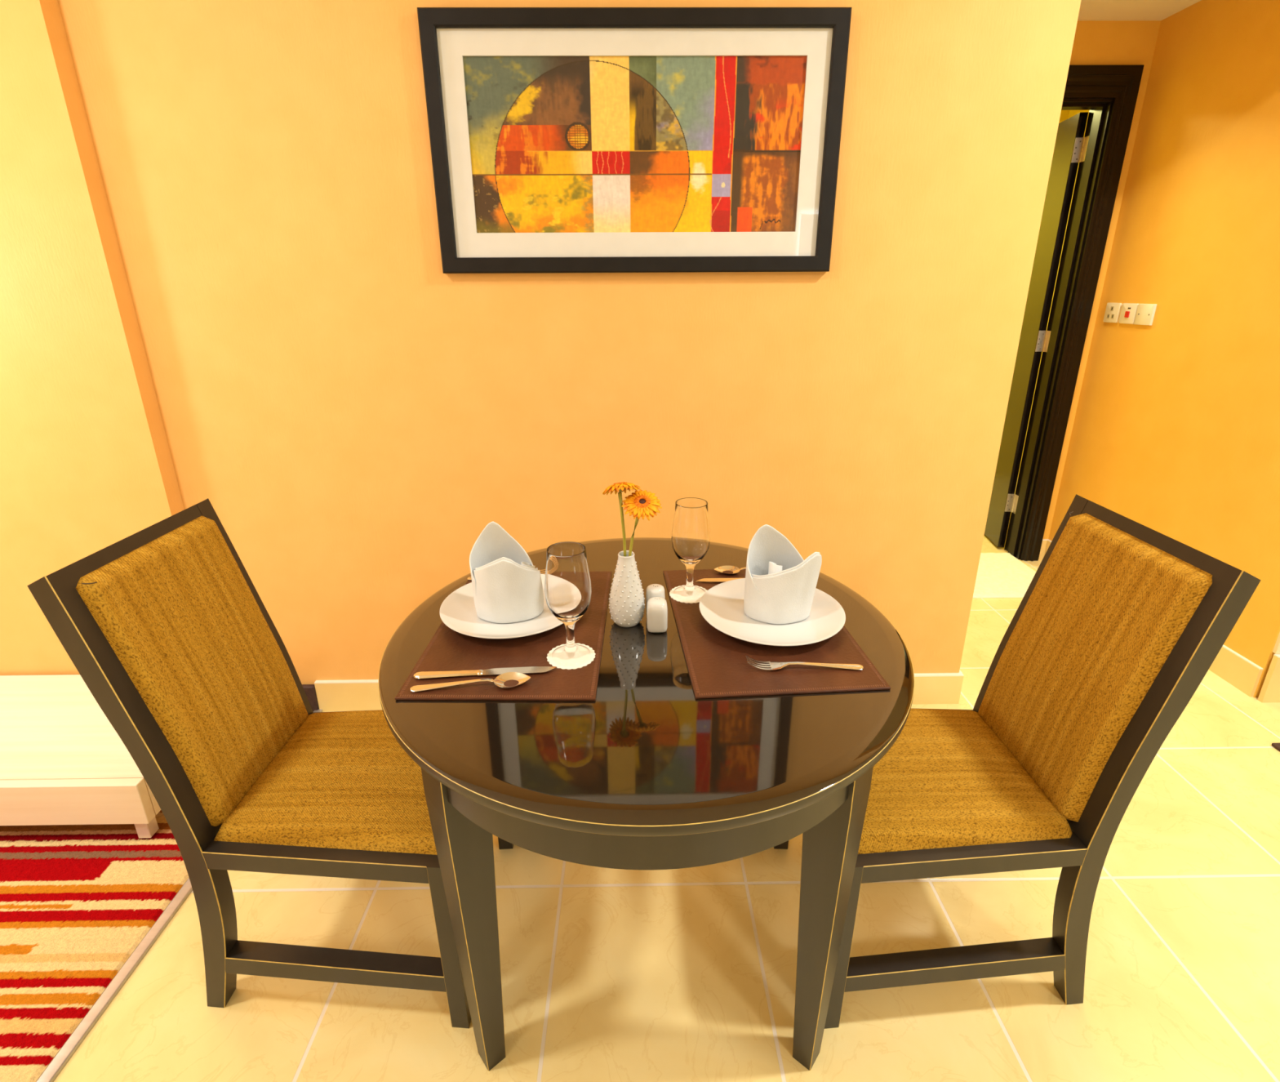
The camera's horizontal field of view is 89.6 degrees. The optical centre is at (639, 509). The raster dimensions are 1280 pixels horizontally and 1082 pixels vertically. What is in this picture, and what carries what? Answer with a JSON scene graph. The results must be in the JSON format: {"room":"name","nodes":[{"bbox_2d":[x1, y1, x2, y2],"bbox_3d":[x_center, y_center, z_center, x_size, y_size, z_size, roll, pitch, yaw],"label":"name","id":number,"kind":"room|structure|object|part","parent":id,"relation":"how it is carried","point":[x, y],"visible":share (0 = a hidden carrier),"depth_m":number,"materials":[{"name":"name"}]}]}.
{"room":"dining room","nodes":[
{"label":"dining room","id":0,"kind":"room"},
{"bbox_2d":[0,0,184,675],"bbox_3d":[-2.340,-0.571,1.813,1.769,2.760,0.060,-1,19,-1],"label":"wall","id":1,"kind":"structure","parent":0,"point":[86,466],"depth_m":1.85,"materials":[{"name":"paint"}]},
{"bbox_2d":[302,684,319,711],"bbox_3d":[-1.295,0.668,2.276,0.309,0.105,0.020,-1,19,-1],"label":"trim","id":2,"kind":"structure","parent":1,"relation":"attached to","point":[309,689],"depth_m":2.26,"materials":[{"name":"brown wood"}]},
{"bbox_2d":[36,478,1279,1081],"bbox_3d":[0.244,1.043,1.421,7.100,0.060,8.400,-1,19,-1],"label":"floor","id":3,"kind":"structure","parent":0,"point":[608,974],"depth_m":1.42,"materials":[{"name":"tile"}]},
{"bbox_2d":[0,809,188,1081],"bbox_3d":[-1.954,0.954,1.595,1.610,0.007,1.344,-1,19,-1],"label":"carpet","id":4,"kind":"object","parent":3,"relation":"on","point":[77,901],"visible":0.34,"depth_m":1.53,"materials":[{"name":"carpet"}]},
{"bbox_2d":[0,674,160,837],"bbox_3d":[-2.064,0.728,1.945,1.500,0.186,0.520,-1,19,-1],"label":"tv stand","id":5,"kind":"object","parent":4,"relation":"on","point":[63,762],"visible":0.55,"depth_m":1.76,"materials":[{"name":"beige laminate"}]},
{"bbox_3d":[-2.062,0.781,1.703,1.500,0.128,0.028,0,19,-1],"label":"panel","id":6,"kind":"part","parent":5,"relation":"part of","materials":[{"name":"beige laminate"}]},
{"bbox_2d":[35,709,322,1081],"bbox_3d":[-1.119,1.274,0.664,0.027,0.009,3.455,-1,19,-1],"label":"trim","id":7,"kind":"structure","parent":3,"relation":"on","point":[71,1045],"depth_m":1.38,"materials":[{"name":"metal"}]},
{"bbox_2d":[26,497,513,1028],"bbox_3d":[-0.662,0.508,1.379,0.644,0.987,0.483,0,19,1],"label":"dining chair","id":8,"kind":"object","parent":3,"relation":"on","point":[165,624],"visible":0.8,"depth_m":1.25,"materials":[{"name":"fabric"}]},
{"bbox_3d":[-0.901,0.569,1.207,0.175,0.987,0.040,1,19,4],"label":"post","id":9,"kind":"part","parent":8,"relation":"part of","materials":[{"name":"brown wood"}]},
{"bbox_3d":[-0.959,0.078,1.235,0.052,0.076,0.326,0,19,1],"label":"rail","id":10,"kind":"part","parent":8,"relation":"part of","materials":[{"name":"brown wood"}]},
{"bbox_2d":[75,515,308,826],"bbox_3d":[-0.870,0.314,1.315,0.148,0.526,0.340,0,19,1],"label":"cushion","id":11,"kind":"object","parent":8,"relation":"on","point":[172,609],"depth_m":1.25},
{"bbox_3d":[-0.886,0.351,1.328,0.138,0.532,0.341,0,19,1],"label":"panel","id":12,"kind":"part","parent":8,"relation":"part of","materials":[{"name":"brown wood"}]},
{"bbox_3d":[-0.895,0.448,1.558,0.175,0.987,0.040,-1,19,-3],"label":"post","id":13,"kind":"part","parent":8,"relation":"part of","materials":[{"name":"brown wood"}]},
{"bbox_3d":[-0.604,0.658,1.214,0.436,0.040,0.040,1,19,4],"label":"rail","id":14,"kind":"part","parent":8,"relation":"part of","materials":[{"name":"brown wood"}]},
{"bbox_3d":[-0.576,0.551,1.392,0.473,0.050,0.428,0,19,1],"label":"seat","id":15,"kind":"part","parent":8,"relation":"part of","materials":[{"name":"fabric"}]},
{"bbox_3d":[-0.368,0.845,1.258,0.040,0.425,0.043,0,19,1],"label":"leg","id":16,"kind":"part","parent":8,"relation":"part of","materials":[{"name":"brown wood"}]},
{"bbox_3d":[-0.361,0.702,1.674,0.040,0.425,0.043,0,19,1],"label":"leg","id":17,"kind":"part","parent":8,"relation":"part of","materials":[{"name":"brown wood"}]},
{"bbox_2d":[377,537,914,1071],"bbox_3d":[0.012,0.605,1.379,0.970,0.797,0.970,-1,19,-1],"label":"dining table","id":18,"kind":"object","parent":3,"relation":"on","point":[648,774],"visible":0.76,"depth_m":0.98,"materials":[{"name":"black paint"}]},
{"bbox_3d":[-0.296,0.703,1.132,0.078,0.776,0.080,-16,24,-38],"label":"leg","id":19,"kind":"part","parent":18,"relation":"part of","materials":[{"name":"brown wood"}]},
{"bbox_2d":[395,571,612,700],"bbox_3d":[-0.228,0.224,1.257,0.321,0.005,0.486,0,19,1],"label":"placemat","id":20,"kind":"object","parent":18,"relation":"on","point":[448,649],"visible":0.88,"depth_m":1.12,"materials":[{"name":"brown leather"}]},
{"bbox_2d":[409,671,530,691],"bbox_3d":[-0.277,0.287,1.058,0.194,0.014,0.045,-2,19,-6],"label":"spoon","id":21,"kind":"object","parent":20,"relation":"on","point":[499,681],"visible":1,"depth_m":1.06,"materials":[{"name":"metal"}]},
{"bbox_2d":[413,666,556,679],"bbox_3d":[-0.261,0.276,1.089,0.238,0.007,0.020,-2,19,-4],"label":"table knife","id":22,"kind":"object","parent":20,"relation":"on","point":[422,674],"visible":1,"depth_m":1.09,"materials":[{"name":"metal"}]},
{"bbox_3d":[-0.323,0.278,1.085,0.114,0.007,0.019,-2,19,-4],"label":"handle","id":23,"kind":"part","parent":22,"relation":"part of","materials":[{"name":"metal"}]},
{"bbox_3d":[-0.204,0.274,1.094,0.125,0.002,0.019,-2,19,-4],"label":"blade","id":24,"kind":"part","parent":22,"relation":"part of","materials":[{"name":"metal"}]},
{"bbox_2d":[439,573,563,638],"bbox_3d":[-0.256,0.197,1.294,0.280,0.023,0.280,-1,19,-1],"label":"dinner plate","id":25,"kind":"object","parent":20,"relation":"on","point":[457,611],"visible":0.47,"depth_m":1.24,"materials":[{"name":"white ceramic"}]},
{"bbox_2d":[469,521,543,622],"bbox_3d":[-0.261,0.118,1.256,0.138,0.181,0.101,-1,19,-1],"label":"folded napkin","id":26,"kind":"object","parent":25,"relation":"on","point":[508,588],"visible":1,"depth_m":1.24,"materials":[{"name":"white fabric"}]},
{"bbox_2d":[467,568,545,579],"bbox_3d":[-0.289,0.143,1.458,0.199,0.016,0.026,-4,19,-10],"label":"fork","id":27,"kind":"object","parent":20,"relation":"on","point":[542,571],"visible":0.21,"depth_m":1.47,"materials":[{"name":"metal"}]},
{"bbox_2d":[546,643,595,669],"bbox_3d":[-0.122,0.260,1.143,0.086,0.002,0.086,-1,19,-1],"label":"coaster","id":28,"kind":"object","parent":20,"relation":"on","point":[557,658],"visible":0.92,"depth_m":1.14,"materials":[{"name":"paper"}]},
{"bbox_2d":[544,541,591,657],"bbox_3d":[-0.123,0.162,1.109,0.080,0.204,0.080,-1,19,-1],"label":"water goblet","id":29,"kind":"object","parent":28,"relation":"on","point":[567,580],"visible":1,"depth_m":1.07,"materials":[{"name":"clear glass"}]},
{"bbox_2d":[608,550,644,626],"bbox_3d":[-0.026,0.153,1.245,0.071,0.146,0.072,-1,19,-1],"label":"bud vase","id":30,"kind":"object","parent":18,"relation":"on","point":[626,602],"visible":0.99,"depth_m":1.22,"materials":[{"name":"white ceramic"}]},
{"bbox_2d":[602,481,640,556],"bbox_3d":[-0.033,0.037,1.214,0.071,0.187,0.070,-1,19,-1],"label":"gerbera","id":31,"kind":"object","parent":30,"relation":"in","point":[620,486],"visible":1,"depth_m":1.19,"materials":[{"name":"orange plant"}]},
{"bbox_3d":[-0.033,0.048,1.217,0.017,0.165,0.008,13,23,34],"label":"stem","id":32,"kind":"part","parent":31,"relation":"part of","materials":[{"name":"green plant"}]},
{"bbox_2d":[622,488,662,555],"bbox_3d":[0.004,0.050,1.209,0.074,0.165,0.061,-1,19,-1],"label":"gerbera","id":33,"kind":"object","parent":30,"relation":"in","point":[642,503],"visible":1,"depth_m":1.18,"materials":[{"name":"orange plant"}]},
{"bbox_3d":[-0.010,0.063,1.211,0.027,0.139,0.008,0,19,-1],"label":"stem","id":34,"kind":"part","parent":33,"relation":"part of","materials":[{"name":"green plant"}]},
{"bbox_2d":[645,583,665,615],"bbox_3d":[0.030,0.184,1.268,0.038,0.071,0.038,-1,19,-1],"label":"pepper shaker","id":35,"kind":"object","parent":18,"relation":"on","point":[654,589],"visible":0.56,"depth_m":1.25,"materials":[{"name":"white ceramic"}]},
{"bbox_2d":[646,596,667,632],"bbox_3d":[0.033,0.200,1.230,0.039,0.064,0.039,-1,19,-1],"label":"salt shaker","id":36,"kind":"object","parent":18,"relation":"on","point":[656,606],"visible":1,"depth_m":1.21,"materials":[{"name":"white ceramic"}]},
{"bbox_2d":[662,568,890,698],"bbox_3d":[0.231,0.218,1.269,0.321,0.005,0.486,-2,19,-4],"label":"placemat","id":37,"kind":"object","parent":18,"relation":"on","point":[717,665],"visible":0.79,"depth_m":1.12,"materials":[{"name":"brown leather"}]},
{"bbox_2d":[669,585,706,603],"bbox_3d":[0.105,0.180,1.371,0.086,0.002,0.086,-1,19,-1],"label":"coaster","id":38,"kind":"object","parent":37,"relation":"on","point":[679,595],"visible":0.73,"depth_m":1.37,"materials":[{"name":"paper"}]},
{"bbox_2d":[671,497,710,594],"bbox_3d":[0.105,0.082,1.338,0.080,0.204,0.080,-1,19,-1],"label":"water goblet","id":39,"kind":"object","parent":38,"relation":"on","point":[691,529],"visible":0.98,"depth_m":1.30,"materials":[{"name":"clear glass"}]},
{"bbox_2d":[695,577,741,582],"bbox_3d":[0.242,0.156,1.429,0.238,0.007,0.020,-1,19,-1],"label":"table knife","id":40,"kind":"object","parent":37,"relation":"on","point":[704,580],"visible":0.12,"depth_m":1.43,"materials":[{"name":"metal"}]},
{"bbox_2d":[714,565,746,574],"bbox_3d":[0.266,0.140,1.477,0.194,0.014,0.045,-1,19,-2],"label":"spoon","id":41,"kind":"object","parent":37,"relation":"on","point":[720,569],"visible":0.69,"depth_m":1.48,"materials":[{"name":"metal"}]},
{"bbox_2d":[698,577,845,645],"bbox_3d":[0.257,0.204,1.266,0.280,0.023,0.280,-1,19,-1],"label":"dinner plate","id":42,"kind":"object","parent":37,"relation":"on","point":[722,606],"visible":0.7,"depth_m":1.24,"materials":[{"name":"white ceramic"}]},
{"bbox_2d":[743,524,822,623],"bbox_3d":[0.275,0.121,1.248,0.141,0.175,0.100,-1,19,-1],"label":"folded napkin","id":43,"kind":"object","parent":42,"relation":"on","point":[780,585],"visible":1,"depth_m":1.23,"materials":[{"name":"white fabric"}]},
{"bbox_2d":[746,655,863,670],"bbox_3d":[0.282,0.263,1.101,0.199,0.016,0.026,0,19,1],"label":"fork","id":44,"kind":"object","parent":37,"relation":"on","point":[773,664],"visible":1,"depth_m":1.10,"materials":[{"name":"metal"}]},
{"bbox_3d":[0.323,0.699,1.133,0.078,0.776,0.080,15,24,38],"label":"leg","id":45,"kind":"part","parent":18,"relation":"part of","materials":[{"name":"brown wood"}]},
{"bbox_2d":[973,552,1035,597],"bbox_3d":[1.670,0.333,3.346,0.807,0.011,0.537,-1,19,-1],"label":"tile","id":46,"kind":"object","parent":3,"relation":"on","point":[999,575],"visible":0.28,"depth_m":3.29,"materials":[{"name":"beige tile"}]},
{"bbox_2d":[773,493,1261,1028],"bbox_3d":[0.676,0.502,1.376,0.644,0.987,0.483,-1,19,-1],"label":"dining chair","id":47,"kind":"object","parent":3,"relation":"on","point":[1120,622],"visible":0.91,"depth_m":1.24,"materials":[{"name":"fabric"}]},
{"bbox_3d":[0.377,0.700,1.670,0.040,0.425,0.043,-1,19,-1],"label":"leg","id":48,"kind":"part","parent":47,"relation":"part of","materials":[{"name":"brown wood"}]},
{"bbox_3d":[0.386,0.843,1.254,0.040,0.425,0.043,-1,19,-1],"label":"leg","id":49,"kind":"part","parent":47,"relation":"part of","materials":[{"name":"brown wood"}]},
{"bbox_3d":[0.591,0.546,1.389,0.473,0.050,0.428,-1,19,-1],"label":"seat","id":50,"kind":"part","parent":47,"relation":"part of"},
{"bbox_3d":[0.621,0.653,1.210,0.436,0.040,0.040,-2,19,-5],"label":"rail","id":51,"kind":"part","parent":47,"relation":"part of","materials":[{"name":"brown wood"}]},
{"bbox_3d":[0.909,0.439,1.555,0.175,0.987,0.040,1,19,2],"label":"post","id":52,"kind":"part","parent":47,"relation":"part of","materials":[{"name":"brown wood"}]},
{"bbox_3d":[0.898,0.343,1.326,0.138,0.532,0.341,-1,19,-1],"label":"panel","id":53,"kind":"part","parent":47,"relation":"part of","materials":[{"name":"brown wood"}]},
{"bbox_2d":[977,512,1212,822],"bbox_3d":[0.882,0.306,1.312,0.148,0.526,0.340,-1,19,-1],"label":"cushion","id":54,"kind":"object","parent":47,"relation":"on","point":[1113,605],"depth_m":1.25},
{"bbox_3d":[0.969,0.069,1.233,0.052,0.076,0.326,-1,19,-1],"label":"rail","id":55,"kind":"part","parent":47,"relation":"part of","materials":[{"name":"brown wood"}]},
{"bbox_3d":[0.916,0.560,1.205,0.175,0.987,0.040,-2,19,-5],"label":"post","id":56,"kind":"part","parent":47,"relation":"part of","materials":[{"name":"brown wood"}]},
{"bbox_2d":[1271,742,1279,751],"bbox_3d":[2.398,0.883,1.742,0.682,0.012,0.756,-1,19,-1],"label":"floor mat","id":57,"kind":"object","parent":3,"relation":"on","point":[1277,745],"visible":1,"depth_m":2.08,"materials":[{"name":"brown fabric"}]},
{"bbox_2d":[57,0,1279,697],"bbox_3d":[0.217,-0.806,2.458,6.900,2.760,1.272,-1,19,-1],"label":"wall","id":58,"kind":"structure","parent":0,"point":[353,412],"depth_m":1.94,"materials":[{"name":"paint"}]},
{"bbox_2d":[417,7,851,273],"bbox_3d":[-0.011,-0.966,1.724,1.089,0.623,0.028,-1,19,-1],"label":"framed picture","id":59,"kind":"object","parent":58,"relation":"attached to","point":[602,140],"visible":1,"depth_m":1.72,"materials":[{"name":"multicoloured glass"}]},
{"bbox_2d":[462,55,807,232],"bbox_3d":[-0.011,-0.970,1.729,0.887,0.418,0.001,-1,19,-1],"label":"artwork","id":60,"kind":"object","parent":59,"relation":"attached to","point":[558,144],"depth_m":1.72},
{"bbox_2d":[314,672,964,711],"bbox_3d":[0.003,0.650,2.289,2.283,0.119,0.015,-1,19,-1],"label":"baseboard","id":61,"kind":"structure","parent":58,"relation":"attached to","point":[929,687],"depth_m":2.28,"materials":[{"name":"tile"}]},
{"bbox_2d":[1102,302,1122,322],"bbox_3d":[2.205,-0.918,3.007,0.011,0.088,0.088,-1,19,-1],"label":"power socket","id":62,"kind":"object","parent":58,"relation":"attached to","point":[1113,310],"visible":1,"depth_m":3.00,"materials":[{"name":"beige plastic"}]},
{"bbox_2d":[1118,302,1138,324],"bbox_3d":[2.204,-0.884,2.908,0.016,0.088,0.092,-1,19,-1],"label":"switch","id":63,"kind":"object","parent":58,"relation":"attached to","point":[1128,312],"visible":1,"depth_m":2.90,"materials":[{"name":"white plastic"}]},
{"bbox_2d":[1133,303,1156,325],"bbox_3d":[2.207,-0.852,2.816,0.011,0.088,0.094,-1,19,-1],"label":"blank plate","id":64,"kind":"object","parent":58,"relation":"attached to","point":[1145,313],"visible":1,"depth_m":2.81,"materials":[{"name":"white plastic"}]},
{"bbox_2d":[1044,539,1263,697],"bbox_3d":[2.217,0.424,2.910,0.012,0.119,1.241,-1,19,-1],"label":"baseboard","id":65,"kind":"structure","parent":58,"relation":"attached to","point":[1233,668],"depth_m":2.39,"materials":[{"name":"tile"}]},
{"bbox_2d":[1257,653,1279,702],"bbox_3d":[2.956,0.595,2.296,1.450,0.189,0.018,-1,19,-1],"label":"baseboard","id":66,"kind":"structure","parent":58,"relation":"attached to","point":[1270,690],"depth_m":2.29,"materials":[{"name":"tile"}]},
{"bbox_2d":[1017,110,1088,476],"bbox_3d":[1.996,-1.359,4.034,2.100,2.760,1.740,-1,19,-1],"label":"wall","id":67,"kind":"structure","parent":0,"point":[1064,114],"depth_m":4.40,"materials":[{"name":"paint"}]},
{"bbox_2d":[1043,20,1160,538],"bbox_3d":[2.308,-1.055,3.148,2.700,2.760,0.140,-1,19,-1],"label":"wall","id":68,"kind":"structure","parent":0,"point":[1095,42],"depth_m":2.77,"materials":[{"name":"paint"}]},
{"bbox_2d":[1038,538,1048,559],"bbox_3d":[2.193,0.219,3.505,0.044,0.119,0.012,-1,19,-1],"label":"baseboard","id":69,"kind":"structure","parent":68,"relation":"attached to","point":[1044,543],"depth_m":3.50,"materials":[{"name":"wood"}]},
{"bbox_2d":[981,64,1144,560],"bbox_3d":[1.664,-0.962,3.578,1.040,2.310,0.960,-1,19,-1],"label":"door","id":70,"kind":"structure","parent":68,"relation":"in","point":[1109,92],"depth_m":3.17,"materials":[{"name":"paint"}]},
{"bbox_3d":[2.050,-0.036,3.572,0.034,0.104,0.002,2,19,8],"label":"hinge plate","id":71,"kind":"part","parent":70,"relation":"part of","materials":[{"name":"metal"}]},
{"bbox_3d":[2.068,-0.029,3.550,0.001,0.104,0.041,0,19,-1],"label":"frame hinge plate","id":72,"kind":"part","parent":70,"relation":"part of","materials":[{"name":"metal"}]},
{"bbox_3d":[2.103,-0.932,3.682,0.036,2.158,0.798,2,19,8],"label":"panel","id":73,"kind":"part","parent":70,"relation":"part of","materials":[{"name":"paint"}]},
{"bbox_3d":[2.046,-0.859,3.288,0.034,0.104,0.002,2,19,8],"label":"hinge plate","id":74,"kind":"part","parent":70,"relation":"part of","materials":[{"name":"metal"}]},
{"bbox_3d":[2.064,-0.851,3.266,0.001,0.104,0.041,0,19,-1],"label":"frame hinge plate","id":75,"kind":"part","parent":70,"relation":"part of","materials":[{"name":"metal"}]},
{"bbox_3d":[2.042,-1.676,3.006,0.034,0.104,0.002,2,19,8],"label":"hinge plate","id":76,"kind":"part","parent":70,"relation":"part of","materials":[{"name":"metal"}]},
{"bbox_3d":[2.060,-1.669,2.984,0.001,0.104,0.041,0,19,-1],"label":"frame hinge plate","id":77,"kind":"part","parent":70,"relation":"part of","materials":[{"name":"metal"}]},
{"bbox_2d":[1077,0,1200,20],"bbox_3d":[1.662,-2.007,2.123,1.097,0.285,1.160,-1,19,-1],"label":"ceiling","id":78,"kind":"structure","parent":0,"point":[1090,10],"depth_m":2.61,"materials":[{"name":"paint"}]}
]}

